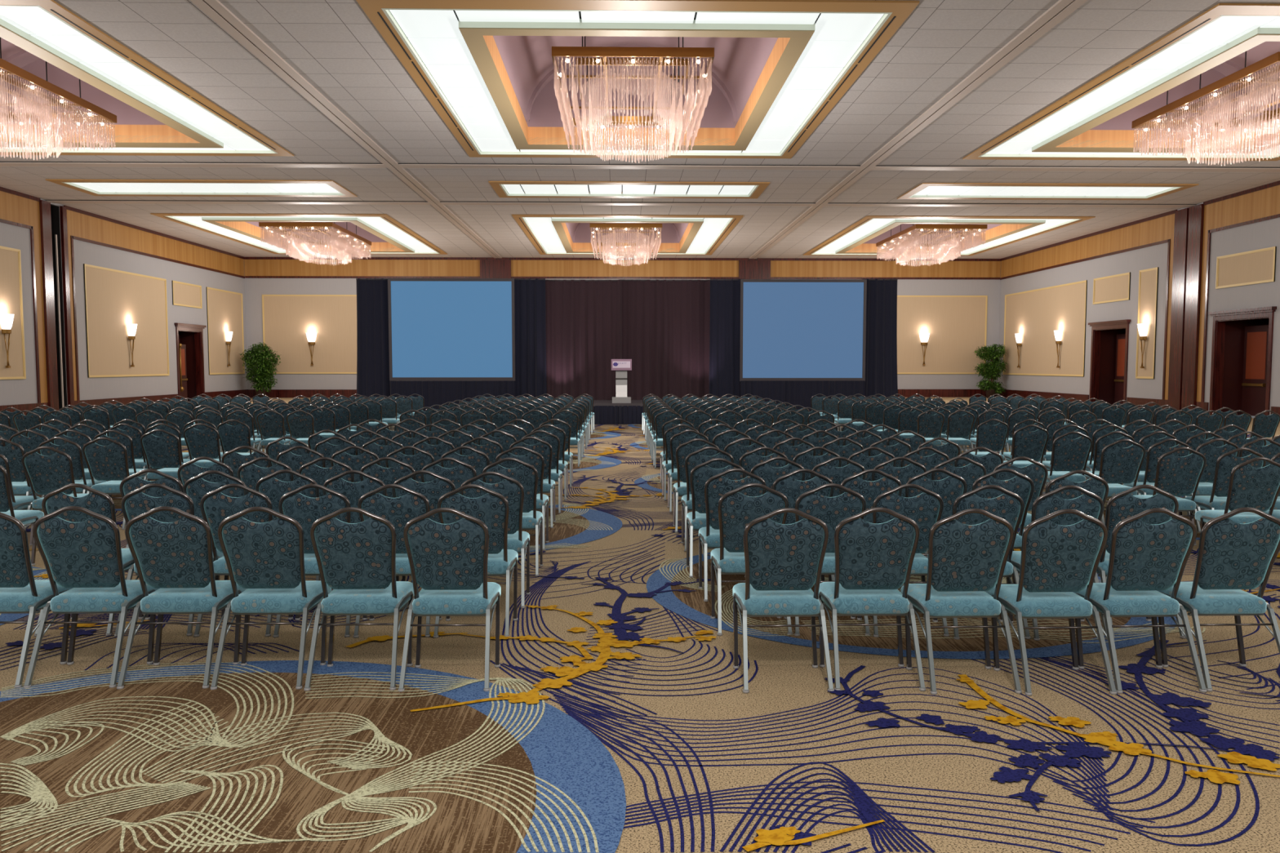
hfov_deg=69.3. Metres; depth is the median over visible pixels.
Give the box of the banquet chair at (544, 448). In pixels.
[509,436,555,528]
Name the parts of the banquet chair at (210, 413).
backrest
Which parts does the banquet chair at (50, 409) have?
frame, backrest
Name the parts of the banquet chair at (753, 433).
backrest, frame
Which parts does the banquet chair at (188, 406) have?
frame, backrest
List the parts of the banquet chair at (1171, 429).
backrest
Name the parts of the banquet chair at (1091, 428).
backrest, frame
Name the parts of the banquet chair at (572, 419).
backrest, seat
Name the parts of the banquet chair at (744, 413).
frame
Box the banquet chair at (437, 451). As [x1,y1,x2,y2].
[411,436,455,466]
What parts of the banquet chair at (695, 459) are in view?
leg, leg, seat, seat frame, backrest, frame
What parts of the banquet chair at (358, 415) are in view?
seat, backrest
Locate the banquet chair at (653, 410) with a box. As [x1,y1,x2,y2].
[648,404,673,456]
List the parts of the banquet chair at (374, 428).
backrest, frame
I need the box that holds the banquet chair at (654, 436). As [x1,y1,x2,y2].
[650,407,676,461]
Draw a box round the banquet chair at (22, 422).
[13,410,41,436]
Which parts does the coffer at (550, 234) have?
light panel, light panel, light panel, light panel, light panel, light panel, light panel, light panel, light panel, light panel, light panel, light panel, light panel, light panel, light panel, light panel, light panel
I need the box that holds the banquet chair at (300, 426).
[286,409,314,445]
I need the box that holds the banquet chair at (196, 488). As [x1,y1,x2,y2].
[182,470,247,589]
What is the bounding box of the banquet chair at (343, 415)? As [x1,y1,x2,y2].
[326,404,356,433]
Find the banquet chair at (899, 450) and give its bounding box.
[867,437,911,467]
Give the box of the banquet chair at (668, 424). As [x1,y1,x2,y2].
[659,417,693,486]
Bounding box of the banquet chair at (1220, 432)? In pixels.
[1211,424,1247,444]
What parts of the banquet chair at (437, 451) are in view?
frame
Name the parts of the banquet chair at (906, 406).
backrest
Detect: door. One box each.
[173,322,206,401]
[1088,319,1130,404]
[1208,306,1276,416]
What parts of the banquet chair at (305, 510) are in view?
leg, leg, seat, backrest, frame, leg, leg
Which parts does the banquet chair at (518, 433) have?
backrest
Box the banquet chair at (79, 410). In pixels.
[59,404,84,423]
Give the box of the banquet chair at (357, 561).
[303,506,413,691]
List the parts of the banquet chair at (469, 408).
frame, backrest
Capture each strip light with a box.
[45,178,357,196]
[488,181,769,198]
[897,182,1198,199]
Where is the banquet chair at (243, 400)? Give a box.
[230,395,248,406]
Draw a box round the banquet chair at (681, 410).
[677,404,700,415]
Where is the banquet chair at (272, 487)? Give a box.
[255,469,333,591]
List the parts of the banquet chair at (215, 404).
backrest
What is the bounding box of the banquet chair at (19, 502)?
[0,453,40,545]
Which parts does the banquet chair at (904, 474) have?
backrest, frame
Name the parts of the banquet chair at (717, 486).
leg, leg, seat frame, seat, backrest, frame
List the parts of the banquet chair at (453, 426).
backrest, frame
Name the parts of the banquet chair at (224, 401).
frame, backrest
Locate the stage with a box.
[590,400,644,424]
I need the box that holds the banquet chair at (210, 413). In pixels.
[195,407,222,452]
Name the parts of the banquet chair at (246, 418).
backrest, seat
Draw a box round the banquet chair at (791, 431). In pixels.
[782,424,818,446]
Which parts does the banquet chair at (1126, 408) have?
backrest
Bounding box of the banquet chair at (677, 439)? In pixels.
[666,429,708,512]
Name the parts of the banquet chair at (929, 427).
backrest, seat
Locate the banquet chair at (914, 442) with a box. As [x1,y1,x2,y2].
[886,430,925,451]
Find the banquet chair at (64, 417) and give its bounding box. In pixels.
[43,410,71,426]
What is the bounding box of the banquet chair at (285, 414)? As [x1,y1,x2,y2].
[280,407,308,439]
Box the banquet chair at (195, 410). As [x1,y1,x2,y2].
[192,404,214,423]
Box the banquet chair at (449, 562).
[398,507,501,692]
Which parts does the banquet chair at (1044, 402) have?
backrest, frame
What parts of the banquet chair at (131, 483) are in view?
backrest, frame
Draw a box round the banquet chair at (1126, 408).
[1115,402,1138,430]
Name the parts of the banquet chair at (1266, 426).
backrest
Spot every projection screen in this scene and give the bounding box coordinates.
[387,278,515,381]
[739,279,866,381]
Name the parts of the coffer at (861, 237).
light panel, light panel, light panel, light panel, light panel, light panel, light panel, light panel, light panel, light panel, light panel, light panel, light panel, light panel, light panel, light panel, light panel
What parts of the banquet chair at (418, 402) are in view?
backrest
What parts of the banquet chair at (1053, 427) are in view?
seat, frame, backrest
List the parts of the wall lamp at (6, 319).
lamp shade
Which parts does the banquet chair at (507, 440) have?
frame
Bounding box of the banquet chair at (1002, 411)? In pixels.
[973,406,1008,452]
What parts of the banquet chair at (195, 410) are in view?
backrest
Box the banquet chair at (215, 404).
[199,398,219,411]
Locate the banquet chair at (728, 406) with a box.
[724,402,746,410]
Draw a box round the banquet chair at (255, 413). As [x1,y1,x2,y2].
[253,407,287,450]
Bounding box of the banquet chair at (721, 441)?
[712,429,751,451]
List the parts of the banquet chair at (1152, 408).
frame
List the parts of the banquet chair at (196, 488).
backrest, frame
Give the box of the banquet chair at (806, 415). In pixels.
[795,407,820,431]
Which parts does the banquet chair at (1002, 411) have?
backrest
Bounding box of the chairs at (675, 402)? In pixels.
[0,393,1279,482]
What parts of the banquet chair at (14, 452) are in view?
backrest, frame, seat, seat frame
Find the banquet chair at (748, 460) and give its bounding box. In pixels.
[738,446,788,476]
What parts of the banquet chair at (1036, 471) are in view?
backrest, frame, seat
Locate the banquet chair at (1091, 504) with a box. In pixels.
[1006,485,1107,640]
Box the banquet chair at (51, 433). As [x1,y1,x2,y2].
[25,423,61,495]
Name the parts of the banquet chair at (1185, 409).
backrest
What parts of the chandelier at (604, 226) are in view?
frame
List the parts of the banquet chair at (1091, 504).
leg, seat frame, seat, leg, backrest, frame, leg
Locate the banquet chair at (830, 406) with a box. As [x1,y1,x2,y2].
[820,395,841,431]
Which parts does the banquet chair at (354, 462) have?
frame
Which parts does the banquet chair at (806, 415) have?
frame, backrest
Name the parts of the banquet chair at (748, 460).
frame, backrest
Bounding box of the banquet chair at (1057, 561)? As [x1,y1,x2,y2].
[985,509,1116,696]
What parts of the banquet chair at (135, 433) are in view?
backrest, frame, seat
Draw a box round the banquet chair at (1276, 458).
[1268,453,1279,510]
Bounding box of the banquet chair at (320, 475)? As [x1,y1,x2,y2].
[297,457,354,497]
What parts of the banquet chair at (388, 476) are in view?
frame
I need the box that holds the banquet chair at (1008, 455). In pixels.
[1000,418,1046,487]
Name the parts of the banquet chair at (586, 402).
backrest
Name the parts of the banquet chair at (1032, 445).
seat, frame, backrest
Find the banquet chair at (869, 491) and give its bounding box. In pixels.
[828,469,903,589]
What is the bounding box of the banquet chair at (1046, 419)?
[1038,409,1065,430]
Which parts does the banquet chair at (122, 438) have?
backrest, frame, seat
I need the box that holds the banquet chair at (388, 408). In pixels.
[377,397,399,424]
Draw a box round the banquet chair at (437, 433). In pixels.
[413,424,448,444]
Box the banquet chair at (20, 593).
[0,512,72,688]
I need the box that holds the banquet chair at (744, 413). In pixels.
[738,407,763,424]
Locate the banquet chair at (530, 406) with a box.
[514,401,535,410]
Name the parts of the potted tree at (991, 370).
pot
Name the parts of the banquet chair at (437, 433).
backrest, frame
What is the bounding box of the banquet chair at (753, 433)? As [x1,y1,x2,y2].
[744,424,779,444]
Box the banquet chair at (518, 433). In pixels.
[491,423,527,440]
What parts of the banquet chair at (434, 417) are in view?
backrest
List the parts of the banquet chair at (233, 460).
frame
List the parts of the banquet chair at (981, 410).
backrest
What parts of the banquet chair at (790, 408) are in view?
backrest, frame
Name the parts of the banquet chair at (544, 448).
backrest, frame, seat frame, seat, leg, leg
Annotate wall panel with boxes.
[0,245,26,379]
[83,263,169,377]
[171,280,202,308]
[206,286,244,374]
[262,294,356,373]
[897,295,987,373]
[1003,280,1087,376]
[1093,271,1130,304]
[1135,266,1158,378]
[1215,246,1276,288]
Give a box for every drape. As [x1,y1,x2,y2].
[355,278,390,397]
[514,278,546,398]
[545,279,622,399]
[618,279,710,399]
[708,278,740,399]
[863,278,897,397]
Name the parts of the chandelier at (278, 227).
frame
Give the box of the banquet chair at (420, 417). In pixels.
[399,409,426,425]
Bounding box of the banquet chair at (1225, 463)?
[1184,447,1266,545]
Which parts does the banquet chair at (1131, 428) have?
backrest, frame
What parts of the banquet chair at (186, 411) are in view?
backrest, frame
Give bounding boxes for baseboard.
[0,389,248,415]
[248,389,996,397]
[996,389,1279,414]
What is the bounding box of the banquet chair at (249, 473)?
[237,457,293,493]
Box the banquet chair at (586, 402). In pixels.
[571,397,590,439]
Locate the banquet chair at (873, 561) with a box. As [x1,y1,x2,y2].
[817,507,925,691]
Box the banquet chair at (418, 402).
[408,393,424,414]
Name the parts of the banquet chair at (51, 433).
backrest, frame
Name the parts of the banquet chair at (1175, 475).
seat, frame, backrest, seat frame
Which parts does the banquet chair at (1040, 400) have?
backrest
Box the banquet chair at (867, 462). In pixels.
[847,447,896,481]
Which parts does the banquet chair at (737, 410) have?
backrest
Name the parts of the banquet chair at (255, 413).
backrest, seat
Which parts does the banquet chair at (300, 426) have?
seat, backrest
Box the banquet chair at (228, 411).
[224,407,260,453]
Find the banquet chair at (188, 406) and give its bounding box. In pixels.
[173,400,195,424]
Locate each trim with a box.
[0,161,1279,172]
[0,186,40,201]
[0,191,40,228]
[0,218,32,229]
[30,226,40,403]
[33,226,48,403]
[39,200,58,410]
[45,200,1196,207]
[50,204,66,409]
[54,234,64,407]
[59,205,74,409]
[63,204,244,259]
[66,209,244,275]
[67,235,77,400]
[70,235,79,400]
[72,235,244,278]
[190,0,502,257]
[244,257,1000,261]
[244,259,479,276]
[244,275,999,279]
[480,259,511,278]
[511,259,738,276]
[738,260,770,279]
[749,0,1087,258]
[770,260,1000,277]
[1000,209,1177,261]
[1000,213,1174,277]
[1000,239,1168,279]
[1162,239,1170,399]
[1164,238,1173,399]
[1196,230,1208,401]
[1200,230,1211,402]
[1203,180,1279,205]
[1203,185,1279,231]
[1208,213,1279,232]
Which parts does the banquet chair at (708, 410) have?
backrest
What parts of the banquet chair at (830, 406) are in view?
backrest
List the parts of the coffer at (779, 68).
light panel, light panel, light panel, light panel, light panel, light panel, light panel, light panel, light panel, light panel, light panel, light panel, light panel, light panel, light panel, light panel, light panel, light panel, light panel, light panel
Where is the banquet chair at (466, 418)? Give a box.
[460,409,487,430]
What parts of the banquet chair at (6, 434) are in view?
backrest, frame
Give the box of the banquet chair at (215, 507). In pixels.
[193,484,293,637]
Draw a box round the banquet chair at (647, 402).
[644,398,664,439]
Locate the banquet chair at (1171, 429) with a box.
[1155,419,1188,435]
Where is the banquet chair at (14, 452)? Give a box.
[0,438,46,515]
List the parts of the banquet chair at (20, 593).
backrest, frame, leg, seat frame, seat, leg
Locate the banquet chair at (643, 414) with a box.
[641,394,658,431]
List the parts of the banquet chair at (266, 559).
leg, leg, backrest, frame, seat frame, seat, leg, leg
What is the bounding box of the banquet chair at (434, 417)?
[429,409,457,425]
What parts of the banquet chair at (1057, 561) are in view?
leg, leg, seat, seat frame, frame, backrest, leg, leg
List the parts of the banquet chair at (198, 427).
backrest, frame, seat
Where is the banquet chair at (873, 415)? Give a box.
[865,401,886,430]
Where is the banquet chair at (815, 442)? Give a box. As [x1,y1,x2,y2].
[800,430,839,456]
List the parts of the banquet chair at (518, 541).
backrest, frame, seat, seat frame, leg, leg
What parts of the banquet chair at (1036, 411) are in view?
backrest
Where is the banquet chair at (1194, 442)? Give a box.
[1183,431,1225,515]
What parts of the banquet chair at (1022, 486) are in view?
backrest, frame, leg, seat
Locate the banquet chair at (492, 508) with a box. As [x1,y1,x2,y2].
[433,484,518,638]
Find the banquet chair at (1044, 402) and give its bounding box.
[1036,398,1059,421]
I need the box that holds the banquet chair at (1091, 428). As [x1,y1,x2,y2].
[1083,418,1115,461]
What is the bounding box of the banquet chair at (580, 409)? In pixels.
[560,404,584,455]
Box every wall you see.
[0,199,247,407]
[244,274,1000,389]
[998,202,1279,415]
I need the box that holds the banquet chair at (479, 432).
[452,424,487,444]
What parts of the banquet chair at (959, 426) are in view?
seat, backrest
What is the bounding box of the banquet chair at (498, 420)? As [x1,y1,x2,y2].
[489,409,517,427]
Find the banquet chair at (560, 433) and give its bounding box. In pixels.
[530,424,568,500]
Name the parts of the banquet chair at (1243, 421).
frame, backrest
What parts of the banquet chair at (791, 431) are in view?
frame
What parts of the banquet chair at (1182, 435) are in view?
backrest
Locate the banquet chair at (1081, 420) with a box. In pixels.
[1070,409,1097,428]
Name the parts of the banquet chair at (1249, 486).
leg, seat frame, seat, frame, backrest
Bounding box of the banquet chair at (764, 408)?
[759,404,782,414]
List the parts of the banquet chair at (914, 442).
backrest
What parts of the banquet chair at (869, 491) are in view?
frame, backrest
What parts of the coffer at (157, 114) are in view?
light panel, light panel, light panel, light panel, light panel, light panel, light panel, light panel, light panel, light panel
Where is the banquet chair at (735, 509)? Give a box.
[710,483,792,635]
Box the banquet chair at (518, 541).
[459,471,530,608]
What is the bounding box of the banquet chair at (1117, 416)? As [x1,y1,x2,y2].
[1100,404,1125,429]
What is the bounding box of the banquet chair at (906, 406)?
[885,401,911,430]
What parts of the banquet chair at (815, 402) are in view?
backrest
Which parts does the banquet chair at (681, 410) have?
backrest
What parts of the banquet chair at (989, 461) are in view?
frame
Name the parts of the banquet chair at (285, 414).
backrest, seat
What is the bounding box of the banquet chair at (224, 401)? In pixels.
[209,395,229,409]
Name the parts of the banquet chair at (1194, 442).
frame, backrest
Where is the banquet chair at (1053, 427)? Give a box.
[1038,418,1079,483]
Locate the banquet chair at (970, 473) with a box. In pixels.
[931,456,986,493]
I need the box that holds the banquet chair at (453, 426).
[429,418,461,436]
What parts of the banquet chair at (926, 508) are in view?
leg, leg, frame, backrest, seat frame, seat, leg, leg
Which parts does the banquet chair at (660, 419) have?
seat, backrest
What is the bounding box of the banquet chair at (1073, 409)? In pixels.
[1066,402,1090,424]
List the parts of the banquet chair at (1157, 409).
backrest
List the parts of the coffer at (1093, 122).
light panel, light panel, light panel, light panel, light panel, light panel, light panel, light panel, light panel, light panel, light panel, light panel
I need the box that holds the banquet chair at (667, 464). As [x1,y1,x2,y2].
[662,424,698,500]
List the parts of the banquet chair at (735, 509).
leg, leg, seat frame, seat, frame, backrest, leg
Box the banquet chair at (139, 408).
[121,402,144,414]
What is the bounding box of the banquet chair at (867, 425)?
[841,418,874,437]
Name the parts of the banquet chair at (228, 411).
backrest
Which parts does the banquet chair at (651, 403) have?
backrest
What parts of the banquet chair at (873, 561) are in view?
leg, leg, seat, seat frame, backrest, frame, leg, leg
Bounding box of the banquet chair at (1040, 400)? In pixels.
[1028,395,1047,411]
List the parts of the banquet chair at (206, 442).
backrest, seat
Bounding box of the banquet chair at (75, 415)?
[54,407,81,426]
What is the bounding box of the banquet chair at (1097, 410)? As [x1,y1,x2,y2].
[1092,402,1115,424]
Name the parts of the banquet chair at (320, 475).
frame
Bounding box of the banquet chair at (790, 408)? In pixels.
[786,404,809,415]
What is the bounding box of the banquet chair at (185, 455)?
[146,419,189,458]
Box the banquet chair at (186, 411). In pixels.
[168,407,194,438]
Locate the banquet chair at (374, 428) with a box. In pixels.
[356,418,389,436]
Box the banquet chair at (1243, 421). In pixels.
[1208,410,1251,439]
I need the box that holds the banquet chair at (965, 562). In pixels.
[900,508,1022,694]
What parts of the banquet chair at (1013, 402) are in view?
frame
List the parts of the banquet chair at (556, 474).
backrest, frame, seat, leg, leg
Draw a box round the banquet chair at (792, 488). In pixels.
[772,468,835,581]
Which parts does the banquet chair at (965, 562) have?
leg, leg, seat, seat frame, frame, backrest, leg, leg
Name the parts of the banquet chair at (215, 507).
leg, seat, seat frame, leg, backrest, frame, leg, leg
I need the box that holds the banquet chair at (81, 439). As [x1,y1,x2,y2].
[52,429,108,495]
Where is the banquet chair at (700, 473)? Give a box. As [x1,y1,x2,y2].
[685,457,746,577]
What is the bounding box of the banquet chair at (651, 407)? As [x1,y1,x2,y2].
[647,402,670,449]
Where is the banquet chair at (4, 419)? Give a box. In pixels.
[0,412,11,431]
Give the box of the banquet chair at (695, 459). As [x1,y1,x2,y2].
[680,446,733,551]
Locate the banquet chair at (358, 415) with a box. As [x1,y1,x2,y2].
[346,401,368,430]
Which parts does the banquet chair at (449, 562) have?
leg, leg, backrest, frame, seat frame, seat, leg, leg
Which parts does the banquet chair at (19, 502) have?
backrest, frame, seat frame, seat, leg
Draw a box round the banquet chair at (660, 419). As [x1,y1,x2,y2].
[653,410,681,468]
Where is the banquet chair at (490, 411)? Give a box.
[471,406,495,423]
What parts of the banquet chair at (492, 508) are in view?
leg, leg, backrest, frame, seat frame, seat, leg, leg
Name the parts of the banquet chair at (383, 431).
backrest, frame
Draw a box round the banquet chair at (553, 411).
[535,404,556,424]
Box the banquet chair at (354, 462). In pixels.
[330,445,379,482]
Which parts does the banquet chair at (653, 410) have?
backrest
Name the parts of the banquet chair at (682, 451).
leg, leg, seat frame, seat, backrest, frame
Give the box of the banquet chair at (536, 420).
[521,409,548,428]
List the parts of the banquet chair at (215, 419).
backrest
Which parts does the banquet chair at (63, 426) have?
backrest, frame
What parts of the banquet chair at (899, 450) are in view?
frame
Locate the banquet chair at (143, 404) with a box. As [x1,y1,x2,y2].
[128,400,147,414]
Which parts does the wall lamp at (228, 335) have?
lamp shade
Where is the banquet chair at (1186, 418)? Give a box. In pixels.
[1164,410,1192,431]
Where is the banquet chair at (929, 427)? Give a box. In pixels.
[917,409,944,445]
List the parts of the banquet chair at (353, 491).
backrest, frame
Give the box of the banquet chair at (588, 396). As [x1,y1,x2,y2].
[577,393,595,430]
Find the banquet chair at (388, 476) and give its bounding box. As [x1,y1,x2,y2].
[360,457,415,497]
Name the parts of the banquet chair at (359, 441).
frame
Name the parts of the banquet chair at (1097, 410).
frame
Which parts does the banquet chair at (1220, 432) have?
backrest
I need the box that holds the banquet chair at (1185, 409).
[1179,404,1203,415]
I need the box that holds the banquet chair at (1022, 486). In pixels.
[972,468,1034,583]
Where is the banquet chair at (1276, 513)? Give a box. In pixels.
[1263,510,1279,519]
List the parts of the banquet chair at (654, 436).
seat, backrest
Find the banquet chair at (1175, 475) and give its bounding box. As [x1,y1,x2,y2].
[1133,447,1206,524]
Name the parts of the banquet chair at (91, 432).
backrest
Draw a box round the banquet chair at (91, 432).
[64,423,100,440]
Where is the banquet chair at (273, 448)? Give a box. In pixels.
[266,436,310,466]
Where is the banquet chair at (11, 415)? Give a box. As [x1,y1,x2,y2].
[0,407,24,429]
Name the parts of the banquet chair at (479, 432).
frame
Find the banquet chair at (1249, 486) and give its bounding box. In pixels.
[1195,457,1279,531]
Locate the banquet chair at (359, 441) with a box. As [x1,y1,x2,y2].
[347,430,387,454]
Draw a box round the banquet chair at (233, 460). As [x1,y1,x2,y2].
[221,445,271,478]
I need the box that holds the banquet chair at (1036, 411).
[1008,404,1039,447]
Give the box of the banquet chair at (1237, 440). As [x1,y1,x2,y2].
[1226,431,1266,457]
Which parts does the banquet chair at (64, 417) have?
backrest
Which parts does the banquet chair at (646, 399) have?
backrest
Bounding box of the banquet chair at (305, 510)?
[272,484,367,637]
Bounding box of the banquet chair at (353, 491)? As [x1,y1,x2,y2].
[322,470,399,581]
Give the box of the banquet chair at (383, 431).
[376,423,411,444]
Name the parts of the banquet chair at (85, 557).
leg, leg, backrest, frame, seat frame, seat, leg, leg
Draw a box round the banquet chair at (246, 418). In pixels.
[226,409,264,453]
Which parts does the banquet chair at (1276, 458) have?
seat, frame, backrest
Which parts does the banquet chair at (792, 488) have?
backrest, frame, leg, leg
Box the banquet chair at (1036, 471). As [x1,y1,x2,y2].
[992,456,1048,533]
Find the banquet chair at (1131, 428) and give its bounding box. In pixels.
[1123,419,1155,436]
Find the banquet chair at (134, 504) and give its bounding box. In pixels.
[114,483,223,636]
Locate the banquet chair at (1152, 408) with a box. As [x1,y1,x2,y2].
[1139,402,1162,423]
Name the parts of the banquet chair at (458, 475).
frame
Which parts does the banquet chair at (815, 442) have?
frame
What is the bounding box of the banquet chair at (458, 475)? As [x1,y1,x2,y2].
[420,457,476,493]
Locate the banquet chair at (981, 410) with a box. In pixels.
[962,404,986,452]
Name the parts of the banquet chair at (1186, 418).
backrest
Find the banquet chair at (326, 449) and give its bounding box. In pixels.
[314,436,358,467]
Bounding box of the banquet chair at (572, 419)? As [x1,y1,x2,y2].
[551,409,580,466]
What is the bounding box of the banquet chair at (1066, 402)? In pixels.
[1062,398,1080,417]
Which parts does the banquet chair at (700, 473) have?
leg, leg, seat frame, seat, backrest, frame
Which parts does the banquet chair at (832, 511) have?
leg, seat frame, seat, backrest, frame, leg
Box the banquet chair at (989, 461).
[954,446,1003,476]
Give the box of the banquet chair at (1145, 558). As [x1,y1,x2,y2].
[1072,508,1207,693]
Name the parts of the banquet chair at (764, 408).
frame, backrest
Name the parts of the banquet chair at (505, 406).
backrest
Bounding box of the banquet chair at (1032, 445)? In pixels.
[1003,424,1048,484]
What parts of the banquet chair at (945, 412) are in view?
backrest, seat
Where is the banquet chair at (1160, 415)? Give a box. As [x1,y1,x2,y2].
[1154,407,1180,430]
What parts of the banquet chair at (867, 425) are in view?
backrest, frame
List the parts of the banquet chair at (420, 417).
backrest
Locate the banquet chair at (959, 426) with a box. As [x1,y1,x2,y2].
[940,409,974,452]
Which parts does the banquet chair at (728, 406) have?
backrest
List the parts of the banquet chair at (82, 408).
frame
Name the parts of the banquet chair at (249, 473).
frame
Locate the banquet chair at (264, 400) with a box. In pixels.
[252,394,270,404]
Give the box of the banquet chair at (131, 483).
[120,469,183,574]
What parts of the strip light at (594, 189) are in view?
light panel, light panel, light panel, light panel, light panel, light panel, light panel, light panel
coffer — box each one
[0,0,293,155]
[150,213,447,254]
[355,0,919,158]
[511,214,743,254]
[803,215,1095,255]
[962,3,1279,160]
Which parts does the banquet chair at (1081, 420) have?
backrest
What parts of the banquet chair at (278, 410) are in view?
backrest, frame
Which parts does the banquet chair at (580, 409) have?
backrest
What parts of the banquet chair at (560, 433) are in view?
frame, backrest, seat, leg, leg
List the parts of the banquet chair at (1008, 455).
seat, frame, backrest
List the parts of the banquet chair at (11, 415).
frame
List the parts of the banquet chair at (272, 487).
backrest, frame, leg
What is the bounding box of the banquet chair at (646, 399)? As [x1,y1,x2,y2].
[643,395,661,434]
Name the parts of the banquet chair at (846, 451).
frame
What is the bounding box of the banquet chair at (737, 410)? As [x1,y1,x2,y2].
[732,404,755,413]
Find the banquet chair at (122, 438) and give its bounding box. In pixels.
[93,430,149,497]
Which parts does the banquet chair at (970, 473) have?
frame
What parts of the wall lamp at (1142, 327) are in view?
lamp shade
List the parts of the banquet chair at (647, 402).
backrest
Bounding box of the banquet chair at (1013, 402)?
[1008,395,1026,410]
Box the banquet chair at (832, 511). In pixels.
[783,483,870,635]
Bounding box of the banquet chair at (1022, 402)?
[1017,398,1037,408]
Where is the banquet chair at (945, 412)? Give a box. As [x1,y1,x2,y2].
[926,406,951,438]
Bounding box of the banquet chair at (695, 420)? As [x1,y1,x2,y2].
[684,410,712,430]
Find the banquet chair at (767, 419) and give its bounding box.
[746,410,773,431]
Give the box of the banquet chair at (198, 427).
[183,418,226,459]
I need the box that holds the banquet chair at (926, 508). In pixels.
[857,484,949,637]
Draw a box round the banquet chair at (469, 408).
[452,404,475,414]
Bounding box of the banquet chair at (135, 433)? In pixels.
[106,423,155,480]
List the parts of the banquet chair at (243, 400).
backrest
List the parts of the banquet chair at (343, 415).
backrest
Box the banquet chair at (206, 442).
[183,423,221,467]
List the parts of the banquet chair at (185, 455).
backrest, frame, seat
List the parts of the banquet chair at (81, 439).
backrest, frame, seat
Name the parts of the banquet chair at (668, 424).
leg, seat, backrest, frame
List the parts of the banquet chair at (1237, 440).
frame, backrest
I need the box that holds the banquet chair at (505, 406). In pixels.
[488,401,510,409]
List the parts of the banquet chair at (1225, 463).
leg, seat frame, seat, frame, backrest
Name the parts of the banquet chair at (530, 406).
backrest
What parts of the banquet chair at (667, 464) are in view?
leg, leg, seat, frame, backrest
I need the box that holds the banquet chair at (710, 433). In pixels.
[703,423,738,443]
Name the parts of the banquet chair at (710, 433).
backrest, frame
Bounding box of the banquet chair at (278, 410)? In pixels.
[273,404,296,434]
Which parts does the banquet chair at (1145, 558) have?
leg, leg, seat, seat frame, frame, backrest, leg, leg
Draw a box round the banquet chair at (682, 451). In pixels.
[672,438,719,533]
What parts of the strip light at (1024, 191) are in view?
light panel, light panel, light panel, light panel, light panel, light panel, light panel, light panel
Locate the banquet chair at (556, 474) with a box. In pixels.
[521,430,563,513]
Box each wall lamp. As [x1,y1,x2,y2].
[0,313,13,368]
[126,323,137,366]
[225,331,232,365]
[306,332,316,365]
[919,333,929,365]
[1014,333,1022,367]
[1053,329,1062,368]
[1137,323,1148,368]
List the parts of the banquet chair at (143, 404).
frame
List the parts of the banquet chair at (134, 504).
leg, leg, backrest, frame, seat frame, seat, leg, leg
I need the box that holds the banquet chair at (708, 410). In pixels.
[704,404,727,413]
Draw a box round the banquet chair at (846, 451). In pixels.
[820,437,863,467]
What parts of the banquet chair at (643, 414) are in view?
backrest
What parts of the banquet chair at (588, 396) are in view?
backrest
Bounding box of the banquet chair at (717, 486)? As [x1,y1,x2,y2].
[697,468,766,601]
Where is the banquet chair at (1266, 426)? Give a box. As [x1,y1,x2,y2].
[1246,409,1279,445]
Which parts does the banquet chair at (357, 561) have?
leg, leg, backrest, frame, seat frame, seat, leg, leg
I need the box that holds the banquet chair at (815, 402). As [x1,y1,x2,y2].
[810,393,826,414]
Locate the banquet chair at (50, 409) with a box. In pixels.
[33,404,56,415]
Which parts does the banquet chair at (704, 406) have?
backrest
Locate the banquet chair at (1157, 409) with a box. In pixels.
[1151,404,1176,424]
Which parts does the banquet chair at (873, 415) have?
backrest, seat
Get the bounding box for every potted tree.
[239,342,280,397]
[973,343,1008,398]
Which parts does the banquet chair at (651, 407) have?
backrest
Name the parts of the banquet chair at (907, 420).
seat, backrest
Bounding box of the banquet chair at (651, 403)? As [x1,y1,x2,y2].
[646,400,667,444]
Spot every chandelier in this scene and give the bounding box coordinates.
[0,36,116,125]
[258,222,371,246]
[551,35,714,128]
[590,222,662,247]
[875,223,986,248]
[1131,51,1279,131]
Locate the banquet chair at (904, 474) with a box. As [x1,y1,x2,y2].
[871,457,927,557]
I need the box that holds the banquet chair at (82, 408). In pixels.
[72,402,95,424]
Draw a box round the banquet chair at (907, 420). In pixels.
[897,407,923,438]
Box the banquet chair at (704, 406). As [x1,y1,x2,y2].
[698,402,719,411]
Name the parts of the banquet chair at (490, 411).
frame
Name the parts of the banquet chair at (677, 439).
leg, leg, seat frame, seat, backrest, frame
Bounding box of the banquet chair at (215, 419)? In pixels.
[195,409,222,452]
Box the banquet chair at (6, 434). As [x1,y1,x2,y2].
[0,424,37,494]
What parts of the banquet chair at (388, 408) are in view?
backrest, seat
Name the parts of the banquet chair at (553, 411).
frame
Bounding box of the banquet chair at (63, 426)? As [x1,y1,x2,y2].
[39,419,71,435]
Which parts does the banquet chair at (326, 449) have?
frame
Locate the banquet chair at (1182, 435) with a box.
[1172,424,1208,444]
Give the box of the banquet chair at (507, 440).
[477,430,516,453]
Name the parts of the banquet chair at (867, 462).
frame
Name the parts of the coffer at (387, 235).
light panel, light panel, light panel, light panel, light panel, light panel, light panel, light panel, light panel, light panel, light panel, light panel, light panel, light panel, light panel, light panel, light panel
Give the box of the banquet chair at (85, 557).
[23,506,159,688]
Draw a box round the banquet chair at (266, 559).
[209,506,331,689]
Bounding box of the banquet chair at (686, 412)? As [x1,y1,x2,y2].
[680,407,704,423]
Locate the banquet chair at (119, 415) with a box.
[111,404,136,425]

